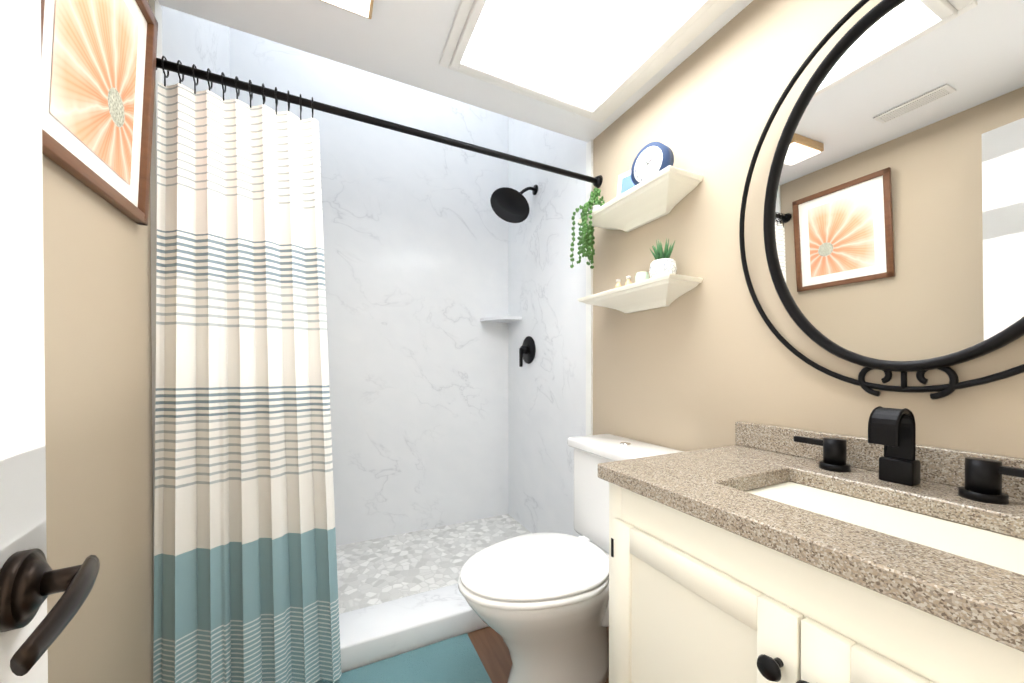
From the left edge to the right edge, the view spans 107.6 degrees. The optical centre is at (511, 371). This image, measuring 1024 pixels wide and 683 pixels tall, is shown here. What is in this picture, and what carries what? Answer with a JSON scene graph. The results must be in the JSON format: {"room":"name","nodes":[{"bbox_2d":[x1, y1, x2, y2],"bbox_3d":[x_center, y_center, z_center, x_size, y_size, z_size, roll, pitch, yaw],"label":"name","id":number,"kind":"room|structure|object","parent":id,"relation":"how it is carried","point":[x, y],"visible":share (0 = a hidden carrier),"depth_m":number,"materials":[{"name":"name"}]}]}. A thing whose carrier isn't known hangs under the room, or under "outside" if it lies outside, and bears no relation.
{"room":"bathroom","nodes":[
{"label":"bathroom","id":0,"kind":"room"},
{"bbox_2d":[42,0,229,682],"bbox_3d":[-0.989,-0.569,0.808,0.100,3.350,2.841,0,1,-26],"label":"wall","id":1,"kind":"structure","parent":0,"point":[98,367],"depth_m":0.89,"materials":[{"name":"beige paint"}]},
{"bbox_2d":[0,0,99,682],"bbox_3d":[-0.318,0.093,0.090,0.150,2.022,0.720,0,1,-33],"label":"door","id":2,"kind":"structure","parent":1,"relation":"in","point":[31,629],"depth_m":0.36,"materials":[{"name":"white paint"}]},
{"bbox_2d":[41,0,157,225],"bbox_3d":[-0.917,-0.692,0.839,0.048,0.575,0.465,0,1,-26],"label":"picture frame","id":3,"kind":"object","parent":1,"relation":"attached to","point":[98,63],"visible":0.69,"depth_m":0.85,"materials":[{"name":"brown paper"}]},
{"bbox_2d":[149,0,162,577],"bbox_3d":[-1.089,-0.015,1.153,0.014,2.237,0.052,0,1,-26],"label":"trim","id":4,"kind":"structure","parent":1,"relation":"attached to","point":[155,7],"depth_m":1.13,"materials":[{"name":"white"}]},
{"bbox_2d":[156,58,602,188],"bbox_3d":[-0.324,-0.909,1.447,1.648,0.060,0.060,0,1,-26],"label":"rail","id":5,"kind":"object","parent":1,"relation":"attached to","point":[596,181],"visible":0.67,"depth_m":1.34,"materials":[{"name":"black metal"}]},
{"bbox_2d":[153,56,340,682],"bbox_3d":[-0.831,0.073,1.204,0.507,2.004,0.060,0,1,-26],"label":"curtain","id":6,"kind":"object","parent":5,"relation":"hanging from","point":[245,576],"visible":0.96,"depth_m":1.19,"materials":[{"name":"fabric"}]},
{"bbox_2d":[229,27,507,545],"bbox_3d":[-0.794,-0.583,2.424,1.654,3.350,0.100,0,1,-26],"label":"wall","id":7,"kind":"structure","parent":0,"point":[415,235],"depth_m":2.42,"materials":[{"name":"stone"}]},
{"bbox_2d":[480,316,521,322],"bbox_3d":[-0.080,-0.359,2.590,0.220,0.020,0.220,0,1,-26],"label":"corner shelf","id":8,"kind":"object","parent":7,"relation":"attached to","point":[504,319],"visible":1,"depth_m":2.55,"materials":[{"name":"stone"}]},
{"bbox_2d":[158,0,752,141],"bbox_3d":[0.009,-1.161,0.754,1.654,0.060,1.685,0,1,-26],"label":"ceiling","id":9,"kind":"structure","parent":0,"point":[403,41],"depth_m":1.31,"materials":[{"name":"white paint"}]},
{"bbox_2d":[321,0,373,18],"bbox_3d":[-0.524,-1.109,1.036,0.270,0.045,0.165,0,1,-26],"label":"ceiling light","id":10,"kind":"object","parent":9,"relation":"attached to","point":[363,8],"visible":1,"depth_m":1.12,"materials":[{"name":"white plastic"}]},
{"bbox_2d":[439,0,473,67],"bbox_3d":[-0.052,-1.125,0.966,0.034,0.014,0.924,0,1,-26],"label":"frame","id":11,"kind":"object","parent":9,"relation":"attached to","point":[461,16],"visible":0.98,"depth_m":1.24,"materials":[{"name":"white"}]},
{"bbox_2d":[451,0,486,67],"bbox_3d":[-0.024,-1.117,0.980,0.028,0.030,0.856,0,1,-26],"label":"frame","id":12,"kind":"object","parent":9,"relation":"attached to","point":[476,10],"visible":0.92,"depth_m":1.22,"materials":[{"name":"white"}]},
{"bbox_2d":[448,57,592,117],"bbox_3d":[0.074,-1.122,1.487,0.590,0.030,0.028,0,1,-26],"label":"frame","id":13,"kind":"object","parent":9,"relation":"attached to","point":[501,77],"visible":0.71,"depth_m":1.46,"materials":[{"name":"white"}]},
{"bbox_2d":[469,30,592,90],"bbox_3d":[0.076,-1.222,1.482,0.590,0.050,0.020,0,1,-26],"label":"skylight well","id":14,"kind":"object","parent":9,"relation":"attached to","point":[511,52],"visible":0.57,"depth_m":1.47,"materials":[{"name":"white paint"}]},
{"bbox_2d":[593,0,677,89],"bbox_3d":[0.529,-1.220,1.245,0.020,0.050,0.800,0,1,-26],"label":"skylight well","id":15,"kind":"object","parent":9,"relation":"attached to","point":[651,22],"visible":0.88,"depth_m":1.38,"materials":[{"name":"white paint"}]},
{"bbox_2d":[589,0,736,122],"bbox_3d":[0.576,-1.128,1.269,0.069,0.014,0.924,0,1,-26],"label":"frame","id":16,"kind":"object","parent":9,"relation":"attached to","point":[704,21],"visible":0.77,"depth_m":1.33,"materials":[{"name":"white"}]},
{"bbox_2d":[467,626,608,682],"bbox_3d":[0.031,1.147,0.728,1.854,0.080,1.785,0,1,-26],"label":"floor","id":17,"kind":"structure","parent":0,"point":[491,648],"depth_m":1.46,"materials":[{"name":"brown wood"}]},
{"bbox_2d":[316,633,491,682],"bbox_3d":[-0.417,1.095,1.115,0.795,0.014,0.592,0,1,-26],"label":"bath mat","id":18,"kind":"object","parent":17,"relation":"on","point":[456,659],"visible":0.98,"depth_m":1.37,"materials":[{"name":"fabric"}]},
{"bbox_2d":[320,583,488,679],"bbox_3d":[-0.384,1.049,1.588,1.654,0.100,0.215,0,1,-26],"label":"curb","id":19,"kind":"object","parent":17,"relation":"on","point":[379,632],"visible":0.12,"depth_m":1.50,"materials":[{"name":"stone"}]},
{"bbox_2d":[458,434,683,682],"bbox_3d":[0.193,0.692,1.349,0.792,0.818,0.476,0,1,-26],"label":"toilet","id":20,"kind":"object","parent":17,"relation":"on","point":[538,603],"visible":0.77,"depth_m":1.24,"materials":[{"name":"white ceramic"}]},
{"bbox_2d":[598,406,1023,682],"bbox_3d":[0.652,0.592,0.658,0.586,1.032,0.908,0,1,-26],"label":"bathroom vanity","id":21,"kind":"object","parent":17,"relation":"on","point":[888,550],"visible":1,"depth_m":0.66,"materials":[{"name":"white paint"}]},
{"bbox_2d":[508,0,1023,536],"bbox_3d":[0.591,-0.576,1.570,0.100,3.350,2.841,0,1,-26],"label":"wall","id":22,"kind":"structure","parent":0,"point":[710,360],"depth_m":1.33,"materials":[{"name":"beige paint"}]},
{"bbox_2d":[490,185,537,222],"bbox_3d":[0.018,-1.055,2.296,0.295,0.234,0.245,0,1,-26],"label":"shower head","id":23,"kind":"object","parent":22,"relation":"attached to","point":[510,205],"visible":0.98,"depth_m":2.28},
{"bbox_2d":[519,336,535,366],"bbox_3d":[0.081,-0.128,2.437,0.066,0.200,0.180,0,1,-26],"label":"shower valve","id":24,"kind":"object","parent":22,"relation":"attached to","point":[527,349],"visible":1,"depth_m":2.42,"materials":[{"name":"black metal"}]},
{"bbox_2d":[586,139,592,542],"bbox_3d":[0.387,-0.022,1.871,0.012,2.237,0.042,0,1,-26],"label":"trim","id":25,"kind":"structure","parent":22,"relation":"attached to","point":[589,319],"depth_m":1.86,"materials":[{"name":"white"}]},
{"bbox_2d":[578,273,702,312],"bbox_3d":[0.480,-0.287,1.496,0.162,0.075,0.510,0,1,-26],"label":"shelf","id":26,"kind":"object","parent":22,"relation":"attached to","point":[667,289],"visible":1,"depth_m":1.41,"materials":[{"name":"white paint"}]},
{"bbox_2d":[615,279,621,287],"bbox_3d":[0.451,-0.358,1.587,0.030,0.061,0.029,0,1,-26],"label":"bottle","id":27,"kind":"object","parent":26,"relation":"on","point":[618,284],"visible":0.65,"depth_m":1.58,"materials":[{"name":"beige glass"}]},
{"bbox_2d":[625,276,631,284],"bbox_3d":[0.477,-0.357,1.533,0.030,0.061,0.029,0,1,-26],"label":"bottle","id":28,"kind":"object","parent":26,"relation":"on","point":[628,280],"visible":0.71,"depth_m":1.52,"materials":[{"name":"beige glass"}]},
{"bbox_2d":[635,272,649,281],"bbox_3d":[0.507,-0.354,1.459,0.054,0.056,0.054,0,1,-26],"label":"jar candle","id":29,"kind":"object","parent":26,"relation":"on","point":[640,276],"visible":0.5,"depth_m":1.44,"materials":[{"name":"white wax"}]},
{"bbox_2d":[649,238,676,277],"bbox_3d":[0.544,-0.401,1.354,0.098,0.151,0.094,0,1,-26],"label":"plant pot","id":30,"kind":"object","parent":26,"relation":"on","point":[662,263],"visible":0.79,"depth_m":1.33,"materials":[{"name":"ceramic"}]},
{"bbox_2d":[578,165,702,231],"bbox_3d":[0.480,-0.640,1.493,0.162,0.075,0.510,0,1,-26],"label":"shelf","id":31,"kind":"object","parent":22,"relation":"attached to","point":[663,192],"visible":0.96,"depth_m":1.41,"materials":[{"name":"white paint"}]},
{"bbox_2d":[570,188,604,268],"bbox_3d":[0.350,-0.640,1.663,0.148,0.355,0.164,0,1,-26],"label":"hanging plant","id":32,"kind":"object","parent":31,"relation":"on","point":[586,241],"visible":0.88,"depth_m":1.66,"materials":[{"name":"green plant"}]},
{"bbox_2d":[616,170,635,196],"bbox_3d":[0.476,-0.749,1.521,0.013,0.140,0.110,11,-7,-40],"label":"photo frame","id":33,"kind":"object","parent":31,"relation":"on","point":[625,183],"visible":0.44,"depth_m":1.53,"materials":[{"name":"blue wood"}]},
{"bbox_2d":[631,142,673,184],"bbox_3d":[0.513,-0.754,1.380,0.048,0.152,0.152,0,1,-34],"label":"clock","id":34,"kind":"object","parent":31,"relation":"on","point":[651,159],"visible":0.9,"depth_m":1.36,"materials":[{"name":"blue"}]},
{"bbox_2d":[739,0,1023,399],"bbox_3d":[0.859,-0.409,0.823,0.064,0.939,0.734,0,1,-26],"label":"mirror","id":35,"kind":"object","parent":22,"relation":"attached to","point":[893,222],"visible":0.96,"depth_m":0.82,"materials":[{"name":"clear glass"}]},
{"bbox_3d":[-0.021,-1.218,0.980,0.020,0.050,0.800,0,1,-26],"label":"skylight well","id":36,"kind":"object","parent":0,"visible":0},
{"bbox_2d":[474,0,663,78],"bbox_3d":[0.254,-1.249,1.113,0.650,0.010,0.860,0,1,-26],"label":"skylight panel","id":37,"kind":"object","parent":36,"relation":"on","point":[589,38],"depth_m":1.35,"materials":[{"name":"white glass"}]},
{"label":"outside","id":38,"kind":"structure","parent":0,"visible":0},
{"bbox_2d":[336,514,531,613],"bbox_3d":[-0.599,1.116,2.035,1.654,0.120,0.796,0,1,-26],"label":"floor","id":39,"kind":"structure","parent":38,"point":[371,572],"depth_m":2.10,"materials":[{"name":"tile"}]}
]}

